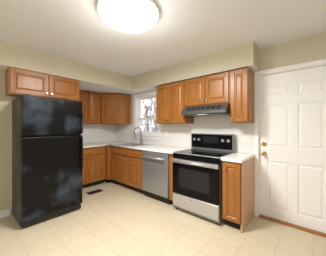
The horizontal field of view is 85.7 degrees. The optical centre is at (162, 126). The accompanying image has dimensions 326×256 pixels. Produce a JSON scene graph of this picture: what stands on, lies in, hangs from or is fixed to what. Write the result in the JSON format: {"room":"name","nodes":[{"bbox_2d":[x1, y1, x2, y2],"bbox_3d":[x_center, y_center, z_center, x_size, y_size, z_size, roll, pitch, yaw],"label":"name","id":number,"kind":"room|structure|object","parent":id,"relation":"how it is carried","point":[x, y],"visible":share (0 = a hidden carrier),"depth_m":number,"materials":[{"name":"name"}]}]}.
{"room":"kitchen","nodes":[
{"label":"kitchen","id":0,"kind":"room"},
{"bbox_2d":[0,41,258,94],"bbox_3d":[-1.531,-0.987,1.990,3.660,0.318,4.800,0,0,41],"label":"soffit","id":1,"kind":"structure","parent":0,"point":[91,78],"depth_m":2.91,"materials":[{"name":"beige paint"}]},
{"bbox_2d":[0,180,325,255],"bbox_3d":[-0.799,1.389,1.353,5.900,0.120,5.100,0,0,41],"label":"floor","id":2,"kind":"structure","parent":0,"point":[112,218],"depth_m":2.16,"materials":[{"name":"tile"}]},
{"bbox_2d":[12,94,82,227],"bbox_3d":[-1.751,0.460,2.697,0.700,1.738,0.768,0,0,41],"label":"fridge","id":3,"kind":"object","parent":2,"relation":"on","point":[47,152],"visible":1,"depth_m":2.44,"materials":[{"name":"black metal"}]},
{"bbox_2d":[82,146,105,188],"bbox_3d":[-1.808,0.892,3.961,0.646,0.873,0.802,0,0,41],"label":"base cabinet","id":4,"kind":"object","parent":2,"relation":"on","point":[94,167],"visible":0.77,"depth_m":3.86,"materials":[{"name":"brown wood"}]},
{"bbox_2d":[83,143,107,147],"bbox_3d":[-1.787,0.434,3.968,0.660,0.040,0.840,0,0,41],"label":"countertop","id":5,"kind":"structure","parent":4,"relation":"on","point":[85,145],"depth_m":4.01,"materials":[{"name":"white stone"}]},
{"bbox_2d":[87,189,102,194],"bbox_3d":[-1.382,1.325,3.563,0.160,0.008,0.290,0,0,41],"label":"floor vent","id":6,"kind":"object","parent":2,"relation":"in","point":[94,191],"visible":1,"depth_m":3.57,"materials":[{"name":"black metal"}]},
{"bbox_2d":[104,146,112,182],"bbox_3d":[-1.304,0.892,4.514,0.682,0.873,0.686,0,0,41],"label":"base cabinet","id":7,"kind":"object","parent":2,"relation":"on","point":[108,179],"visible":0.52,"depth_m":4.06,"materials":[{"name":"brown wood"}]},
{"bbox_2d":[111,146,143,193],"bbox_3d":[-0.619,0.892,3.945,1.090,0.873,0.646,0,0,41],"label":"base cabinet","id":8,"kind":"object","parent":2,"relation":"on","point":[126,167],"visible":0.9,"depth_m":3.68,"materials":[{"name":"brown wood"}]},
{"bbox_2d":[96,141,190,153],"bbox_3d":[-0.591,0.434,3.914,2.537,0.040,0.647,0,0,41],"label":"countertop","id":9,"kind":"structure","parent":8,"relation":"on","point":[161,149],"depth_m":3.46,"materials":[{"name":"white stone"}]},
{"bbox_2d":[117,143,148,145],"bbox_3d":[-0.690,0.506,4.008,0.604,0.195,0.464,0,0,41],"label":"sink","id":10,"kind":"object","parent":9,"relation":"in","point":[132,144],"visible":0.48,"depth_m":4.22,"materials":[{"name":"silver metal"}]},
{"bbox_2d":[134,127,142,143],"bbox_3d":[-0.573,0.211,4.114,0.098,0.404,0.247,0,0,41],"label":"faucet","id":11,"kind":"object","parent":9,"relation":"on","point":[141,139],"visible":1,"depth_m":4.18,"materials":[{"name":"silver metal"}]},
{"bbox_2d":[142,151,171,204],"bbox_3d":[0.021,0.893,3.347,0.636,0.871,0.676,0,0,41],"label":"dishwasher","id":12,"kind":"object","parent":2,"relation":"on","point":[155,175],"visible":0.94,"depth_m":3.11,"materials":[{"name":"silver metal"}]},
{"bbox_2d":[169,154,172,203],"bbox_3d":[0.338,0.892,3.132,0.110,0.873,0.616,0,0,41],"label":"cabinet filler","id":13,"kind":"object","parent":2,"relation":"on","point":[170,178],"visible":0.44,"depth_m":2.91,"materials":[{"name":"brown wood"}]},
{"bbox_2d":[172,133,235,224],"bbox_3d":[0.630,0.727,2.780,0.780,1.205,0.713,0,0,41],"label":"range","id":14,"kind":"object","parent":2,"relation":"on","point":[197,178],"visible":0.94,"depth_m":2.58,"materials":[{"name":"silver metal"}]},
{"bbox_2d":[222,157,254,232],"bbox_3d":[1.071,0.892,2.475,0.259,0.873,0.646,0,0,41],"label":"base cabinet","id":15,"kind":"object","parent":2,"relation":"on","point":[238,193],"visible":0.98,"depth_m":2.28,"materials":[{"name":"brown wood"}]},
{"bbox_2d":[221,153,254,162],"bbox_3d":[1.072,0.434,2.481,0.268,0.040,0.627,0,0,41],"label":"countertop","id":16,"kind":"structure","parent":15,"relation":"on","point":[239,157],"depth_m":2.35,"materials":[{"name":"white stone"}]},
{"bbox_2d":[0,32,325,214],"bbox_3d":[-0.799,0.091,1.353,5.900,2.475,5.100,0,0,41],"label":"wall","id":17,"kind":"structure","parent":0,"point":[304,49],"depth_m":2.65,"materials":[{"name":"beige paint"}]},
{"bbox_2d":[0,209,9,217],"bbox_3d":[-3.064,1.279,1.740,0.014,0.100,2.350,0,0,41],"label":"baseboard","id":18,"kind":"structure","parent":17,"relation":"attached to","point":[4,213],"depth_m":2.57,"materials":[{"name":"white wood"}]},
{"bbox_2d":[5,67,78,100],"bbox_3d":[-1.892,-0.639,2.848,0.321,0.367,0.960,0,0,41],"label":"upper cabinet","id":19,"kind":"object","parent":17,"relation":"attached to","point":[19,82],"visible":1,"depth_m":2.67,"materials":[{"name":"brown wood"}]},
{"bbox_2d":[79,90,87,123],"bbox_3d":[-2.014,-0.433,3.953,0.346,0.755,0.520,0,0,41],"label":"upper cabinet","id":20,"kind":"object","parent":17,"relation":"attached to","point":[83,97],"visible":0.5,"depth_m":4.00,"materials":[{"name":"brown wood"}]},
{"bbox_2d":[88,92,99,123],"bbox_3d":[-1.738,-0.433,4.271,0.346,0.755,0.314,0,0,41],"label":"upper cabinet","id":21,"kind":"object","parent":17,"relation":"attached to","point":[93,108],"visible":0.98,"depth_m":4.16,"materials":[{"name":"brown wood"}]},
{"bbox_2d":[100,93,130,124],"bbox_3d":[-1.304,-0.433,4.537,0.651,0.755,0.651,0,0,41],"label":"upper cabinet","id":22,"kind":"object","parent":17,"relation":"attached to","point":[115,108],"visible":0.98,"depth_m":4.30,"materials":[{"name":"brown wood"}]},
{"bbox_2d":[132,90,161,139],"bbox_3d":[-0.350,-0.259,4.216,1.000,1.115,0.190,0,0,41],"label":"window","id":23,"kind":"structure","parent":17,"relation":"in","point":[137,114],"depth_m":4.33,"materials":[{"name":"white"}]},
{"bbox_2d":[156,81,193,123],"bbox_3d":[0.210,-0.433,3.422,0.688,0.755,0.346,0,0,41],"label":"upper cabinet","id":24,"kind":"object","parent":17,"relation":"attached to","point":[170,102],"visible":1,"depth_m":3.28,"materials":[{"name":"brown wood"}]},
{"bbox_2d":[185,71,229,106],"bbox_3d":[0.769,-0.579,2.936,0.786,0.465,0.346,0,0,41],"label":"upper cabinet","id":25,"kind":"object","parent":17,"relation":"attached to","point":[210,90],"visible":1,"depth_m":2.79,"materials":[{"name":"brown wood"}]},
{"bbox_2d":[181,103,229,115],"bbox_3d":[0.737,-0.263,2.899,0.774,0.156,0.428,0,0,41],"label":"range hood","id":26,"kind":"object","parent":25,"relation":"attached to","point":[213,109],"visible":0.96,"depth_m":2.73,"materials":[{"name":"silver metal"}]},
{"bbox_2d":[230,68,253,122],"bbox_3d":[1.166,-0.433,2.591,0.258,0.755,0.346,0,0,41],"label":"upper cabinet","id":27,"kind":"object","parent":17,"relation":"attached to","point":[241,95],"visible":1,"depth_m":2.48,"materials":[{"name":"brown wood"}]},
{"bbox_2d":[254,59,325,215],"bbox_3d":[1.726,0.256,2.326,0.942,2.146,0.018,0,0,41],"label":"door frame","id":28,"kind":"structure","parent":17,"relation":"attached to","point":[256,102],"depth_m":2.60,"materials":[{"name":"white wood"}]},
{"bbox_2d":[259,64,325,237],"bbox_3d":[1.770,0.280,2.376,0.850,2.098,0.185,0,0,41],"label":"door","id":29,"kind":"structure","parent":17,"relation":"in","point":[292,147],"depth_m":2.35,"materials":[{"name":"white painted wood"},{"name":"brass"}]},
{"bbox_2d":[0,0,325,75],"bbox_3d":[-0.799,-1.206,1.353,5.900,0.120,5.100,0,0,41],"label":"ceiling","id":30,"kind":"structure","parent":0,"point":[83,31],"depth_m":2.08,"materials":[{"name":"white paint"}]},
{"bbox_2d":[97,0,158,32],"bbox_3d":[-0.338,-1.081,1.753,0.600,0.129,0.600,0,0,41],"label":"ceiling light","id":31,"kind":"object","parent":30,"relation":"attached to","point":[132,16],"visible":1,"depth_m":1.64,"materials":[{"name":"white glass"}]},
{"label":"outside","id":32,"kind":"structure","parent":0,"visible":0},
{"bbox_2d":[141,98,158,131],"bbox_3d":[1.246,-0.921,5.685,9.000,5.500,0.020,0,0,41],"label":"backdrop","id":33,"kind":"structure","parent":32,"point":[148,113],"depth_m":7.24,"materials":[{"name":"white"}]}
]}

